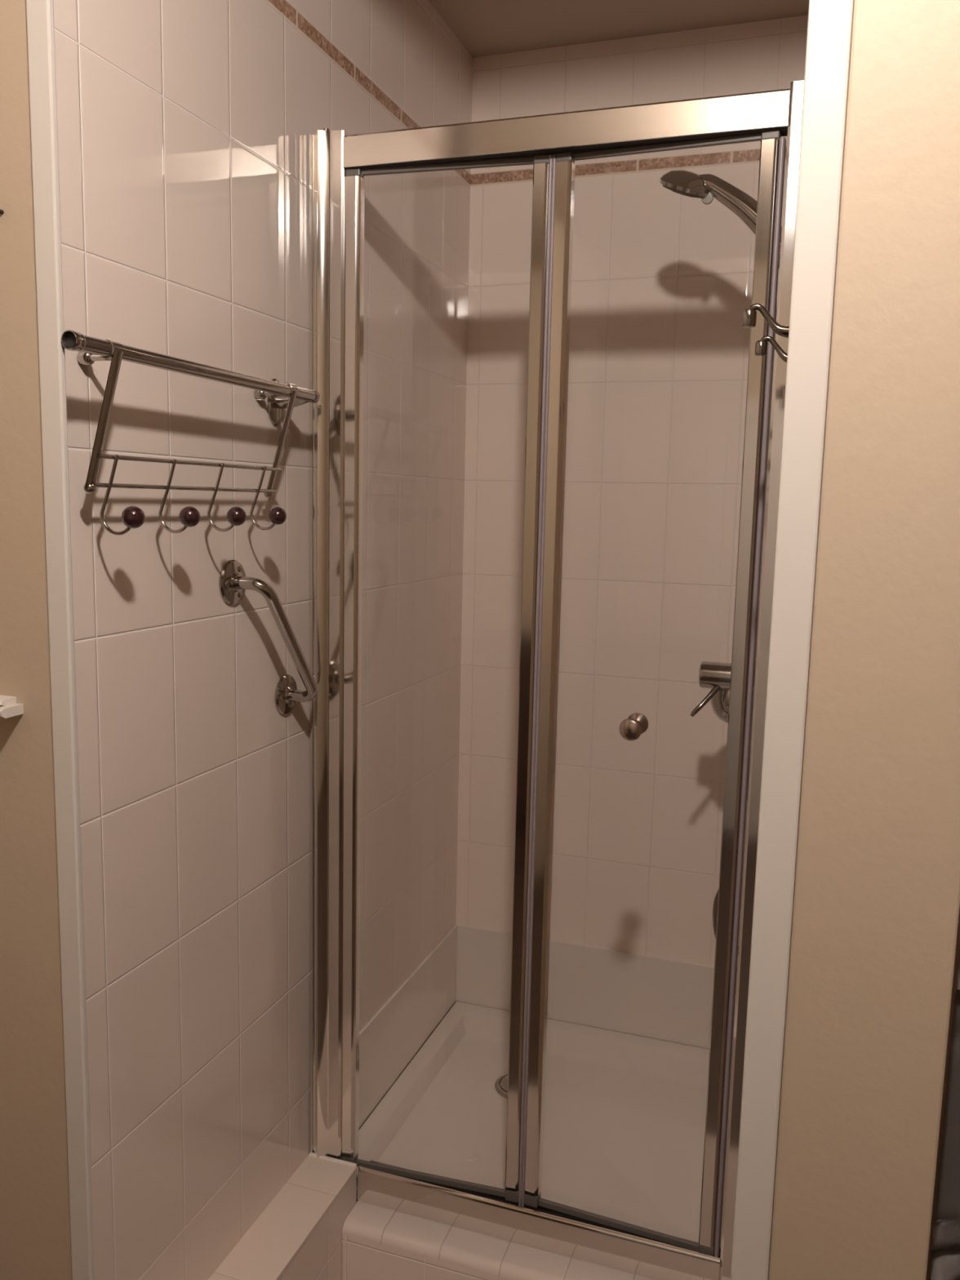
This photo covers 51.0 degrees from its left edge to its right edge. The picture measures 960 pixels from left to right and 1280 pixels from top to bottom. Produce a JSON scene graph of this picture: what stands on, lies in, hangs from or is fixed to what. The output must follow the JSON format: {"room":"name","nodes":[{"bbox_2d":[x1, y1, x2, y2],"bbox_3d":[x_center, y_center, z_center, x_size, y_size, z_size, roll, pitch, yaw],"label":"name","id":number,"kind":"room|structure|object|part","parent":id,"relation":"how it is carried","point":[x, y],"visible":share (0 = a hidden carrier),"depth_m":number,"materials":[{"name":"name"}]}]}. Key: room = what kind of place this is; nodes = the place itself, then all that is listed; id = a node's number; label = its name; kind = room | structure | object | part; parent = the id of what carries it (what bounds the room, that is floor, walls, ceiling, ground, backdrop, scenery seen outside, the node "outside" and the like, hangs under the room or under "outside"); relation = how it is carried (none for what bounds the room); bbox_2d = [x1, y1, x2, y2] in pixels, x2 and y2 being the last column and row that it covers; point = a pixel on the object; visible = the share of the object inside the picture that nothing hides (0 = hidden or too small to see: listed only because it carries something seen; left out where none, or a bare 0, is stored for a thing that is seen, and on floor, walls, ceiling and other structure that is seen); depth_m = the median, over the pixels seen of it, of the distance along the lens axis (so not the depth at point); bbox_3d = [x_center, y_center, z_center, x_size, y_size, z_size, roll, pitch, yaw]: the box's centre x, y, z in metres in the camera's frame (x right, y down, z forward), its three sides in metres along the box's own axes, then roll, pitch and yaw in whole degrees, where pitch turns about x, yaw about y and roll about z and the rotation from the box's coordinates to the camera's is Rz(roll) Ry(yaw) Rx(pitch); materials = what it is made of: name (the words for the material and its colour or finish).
{"room":"bathroom","nodes":[
{"label":"bathroom","id":0,"kind":"room"},
{"bbox_2d":[53,0,472,1279],"bbox_3d":[-0.320,-0.045,2.037,0.060,2.710,1.627,4,8,19],"label":"wall","id":1,"kind":"structure","parent":0,"point":[184,127],"depth_m":1.68,"materials":[{"name":"tile"}]},
{"bbox_2d":[61,329,319,535],"bbox_3d":[-0.408,-0.289,1.485,0.095,0.258,0.614,4,8,19],"label":"hook rack","id":2,"kind":"object","parent":1,"relation":"attached to","point":[280,396],"visible":1,"depth_m":1.40,"materials":[{"name":"silver metal"}]},
{"bbox_3d":[-0.473,-0.272,1.263,0.060,0.177,0.017,4,8,19],"label":"arm","id":3,"kind":"part","parent":2,"relation":"part of","materials":[{"name":"silver metal"}]},
{"bbox_3d":[-0.446,-0.158,1.295,0.029,0.029,0.029,4,8,19],"label":"ball knob","id":4,"kind":"part","parent":2,"relation":"part of","materials":[{"name":"red wood"}]},
{"bbox_3d":[-0.406,-0.173,1.409,0.029,0.029,0.029,4,8,19],"label":"ball knob","id":5,"kind":"part","parent":2,"relation":"part of","materials":[{"name":"red wood"}]},
{"bbox_3d":[-0.368,-0.187,1.521,0.029,0.029,0.029,4,8,19],"label":"ball knob","id":6,"kind":"part","parent":2,"relation":"part of","materials":[{"name":"red wood"}]},
{"bbox_3d":[-0.354,-0.414,1.753,0.009,0.080,0.048,4,8,19],"label":"wall plate","id":7,"kind":"part","parent":2,"relation":"part of","materials":[{"name":"silver metal"}]},
{"bbox_3d":[-0.329,-0.202,1.635,0.029,0.029,0.029,4,8,19],"label":"ball knob","id":8,"kind":"part","parent":2,"relation":"part of","materials":[{"name":"red wood"}]},
{"bbox_3d":[-0.332,-0.325,1.673,0.060,0.177,0.017,4,8,19],"label":"arm","id":9,"kind":"part","parent":2,"relation":"part of","materials":[{"name":"silver metal"}]},
{"bbox_3d":[-0.324,-0.414,1.735,0.073,0.029,0.026,5,9,26],"label":"bracket arm","id":10,"kind":"part","parent":2,"relation":"part of","materials":[{"name":"silver metal"}]},
{"bbox_2d":[218,559,317,715],"bbox_3d":[-0.350,0.005,1.748,0.074,0.294,0.248,4,8,19],"label":"grab bar","id":11,"kind":"object","parent":1,"relation":"attached to","point":[233,581],"visible":1,"depth_m":1.70,"materials":[{"name":"silver metal"}]},
{"bbox_2d":[359,924,457,1127],"bbox_3d":[-0.197,0.969,2.503,0.007,0.228,0.797,4,8,19],"label":"baseboard","id":12,"kind":"structure","parent":1,"relation":"attached to","point":[391,1038],"depth_m":2.52,"materials":[{"name":"beige tile"}]},
{"bbox_2d":[0,0,959,1279],"bbox_3d":[-0.233,0.073,1.183,1.464,2.710,0.068,4,8,19],"label":"wall","id":13,"kind":"structure","parent":0,"point":[876,906],"depth_m":0.96,"materials":[{"name":"beige paint"}]},
{"bbox_2d":[0,694,23,718],"bbox_3d":[-0.752,0.073,1.307,0.364,0.021,0.036,4,8,19],"label":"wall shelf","id":14,"kind":"object","parent":13,"relation":"attached to","point":[9,708],"visible":1,"depth_m":1.25,"materials":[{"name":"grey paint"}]},
{"bbox_3d":[-0.755,0.066,1.312,0.352,0.008,0.026,4,8,19],"label":"moulding","id":15,"kind":"part","parent":14,"relation":"part of","materials":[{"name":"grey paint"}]},
{"bbox_3d":[-0.752,0.077,1.307,0.364,0.012,0.036,4,8,19],"label":"moulding","id":16,"kind":"part","parent":14,"relation":"part of","materials":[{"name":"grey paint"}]},
{"bbox_2d":[26,0,95,1279],"bbox_3d":[-0.515,0.059,1.243,0.032,2.710,0.010,4,8,19],"label":"trim","id":17,"kind":"structure","parent":13,"relation":"attached to","point":[39,13],"depth_m":1.23,"materials":[{"name":"grey paint"}]},
{"bbox_2d":[730,0,853,1279],"bbox_3d":[0.294,0.113,0.976,0.037,2.710,0.019,4,8,19],"label":"trim","id":18,"kind":"structure","parent":13,"relation":"attached to","point":[829,24],"depth_m":0.95,"materials":[{"name":"grey paint"}]},
{"bbox_2d":[428,0,808,57],"bbox_3d":[0.650,-1.166,0.199,3.720,0.050,4.177,4,8,19],"label":"ceiling","id":19,"kind":"structure","parent":0,"point":[484,28],"depth_m":2.33,"materials":[{"name":"beige paint"}]},
{"bbox_2d":[453,14,808,1048],"bbox_3d":[0.386,-0.109,2.620,0.896,2.710,0.060,4,8,19],"label":"wall","id":20,"kind":"structure","parent":0,"point":[662,277],"depth_m":2.58,"materials":[{"name":"tile"}]},
{"bbox_2d":[456,924,737,1052],"bbox_3d":[0.351,0.950,2.733,0.882,0.228,0.007,4,8,19],"label":"baseboard","id":21,"kind":"structure","parent":20,"relation":"attached to","point":[664,999],"depth_m":2.73,"materials":[{"name":"beige tile"}]},
{"bbox_2d":[926,911,959,1279],"bbox_3d":[1.637,0.104,1.260,2.244,2.710,0.060,4,8,19],"label":"wall","id":22,"kind":"structure","parent":0,"point":[954,984],"depth_m":1.61,"materials":[{"name":"beige paint"}]},
{"bbox_3d":[0.589,1.565,0.572,3.720,0.056,4.177,4,8,19],"label":"floor","id":23,"kind":"structure","parent":0,"visible":0},
{"bbox_2d":[208,1152,356,1279],"bbox_3d":[-0.416,1.228,1.744,0.109,0.262,0.705,4,8,19],"label":"tiled ledge","id":24,"kind":"object","parent":23,"relation":"on","point":[298,1235],"visible":1,"depth_m":1.90,"materials":[{"name":"tile"}]},
{"bbox_2d":[342,1200,653,1279],"bbox_3d":[0.121,1.257,1.939,0.788,0.175,0.136,4,8,19],"label":"tiled step","id":25,"kind":"structure","parent":23,"relation":"on","point":[379,1242],"depth_m":1.95,"materials":[{"name":"tile"}]},
{"bbox_2d":[309,80,804,1279],"bbox_3d":[0.104,0.136,1.833,0.895,2.074,0.080,4,8,19],"label":"shower enclosure","id":26,"kind":"object","parent":25,"relation":"on","point":[340,161],"visible":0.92,"depth_m":1.82,"materials":[{"name":"silver metal"}]},
{"bbox_3d":[0.126,-0.849,1.699,0.760,0.055,0.059,4,8,19],"label":"rail","id":27,"kind":"part","parent":26,"relation":"part of","materials":[{"name":"silver metal"}]},
{"bbox_3d":[0.265,0.155,1.763,0.040,0.040,0.033,4,8,21],"label":"knob","id":28,"kind":"part","parent":26,"relation":"part of","materials":[{"name":"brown metal"}]},
{"bbox_3d":[0.279,0.151,1.798,0.040,0.040,0.033,4,8,21],"label":"knob","id":29,"kind":"part","parent":26,"relation":"part of","materials":[{"name":"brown metal"}]},
{"bbox_2d":[355,1001,732,1247],"bbox_3d":[0.219,1.196,2.389,0.881,0.176,0.782,4,8,19],"label":"shower tray","id":30,"kind":"object","parent":23,"relation":"on","point":[624,1114],"visible":0.49,"depth_m":2.41,"materials":[{"name":"white ceramic"}]},
{"bbox_3d":[0.585,0.016,1.737,0.060,2.710,1.619,4,8,19],"label":"wall","id":31,"kind":"structure","parent":0,"visible":0},
{"bbox_2d":[690,661,755,723],"bbox_3d":[0.558,0.138,2.109,0.211,0.186,0.172,4,8,19],"label":"shower mixer","id":32,"kind":"object","parent":31,"relation":"attached to","point":[715,676],"visible":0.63,"depth_m":2.07,"materials":[{"name":"grey metal"}]},
{"bbox_3d":[0.464,0.125,2.069,0.066,0.066,0.013,-1,8,-19],"label":"lever","id":33,"kind":"part","parent":32,"relation":"part of","materials":[{"name":"silver metal"}]},
{"bbox_3d":[0.507,0.075,2.083,0.104,0.056,0.056,4,8,19],"label":"handle","id":34,"kind":"part","parent":32,"relation":"part of","materials":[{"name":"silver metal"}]},
{"bbox_2d":[712,586,760,955],"bbox_3d":[0.566,-0.025,2.013,0.146,1.393,0.063,-3,9,-27],"label":"shower hose","id":35,"kind":"object","parent":32,"relation":"attached to","point":[716,899],"visible":0.12,"depth_m":2.06,"materials":[{"name":"silver metal"}]},
{"bbox_2d":[742,303,789,337],"bbox_3d":[0.333,-0.354,1.129,0.077,0.046,0.032,4,8,19],"label":"coat hook","id":36,"kind":"object","parent":31,"relation":"attached to","point":[748,316],"visible":0.73,"depth_m":1.13,"materials":[{"name":"silver metal"}]},
{"bbox_2d":[755,335,787,362],"bbox_3d":[0.403,-0.379,1.331,0.077,0.046,0.032,4,8,19],"label":"coat hook","id":37,"kind":"object","parent":31,"relation":"attached to","point":[761,346],"visible":0.65,"depth_m":1.33,"materials":[{"name":"silver metal"}]},
{"bbox_2d":[927,946,959,1279],"bbox_3d":[0.748,0.558,0.909,0.843,1.467,0.055,4,8,19],"label":"curtain","id":38,"kind":"object","parent":31,"relation":"hanging from","point":[945,1251],"visible":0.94,"depth_m":1.01,"materials":[{"name":"grey fabric"}]},
{"bbox_3d":[0.626,-0.462,1.952,0.062,0.680,0.038,4,8,19],"label":"riser rail","id":39,"kind":"object","parent":31,"relation":"attached to","visible":0},
{"bbox_2d":[659,169,782,268],"bbox_3d":[0.484,-0.822,1.960,0.272,0.199,0.104,4,8,19],"label":"shower","id":40,"kind":"object","parent":39,"relation":"attached to","point":[706,187],"visible":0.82,"depth_m":1.94,"materials":[{"name":"silver metal"}]},
{"bbox_3d":[0.443,-0.860,1.958,0.023,0.023,0.012,4,8,19],"label":"spray lever","id":41,"kind":"part","parent":40,"relation":"part of","materials":[{"name":"grey plastic"}]},
{"bbox_3d":[0.513,-0.811,1.946,0.207,0.183,0.052,4,8,19],"label":"handle","id":42,"kind":"part","parent":40,"relation":"part of","materials":[{"name":"silver metal"}]}
]}

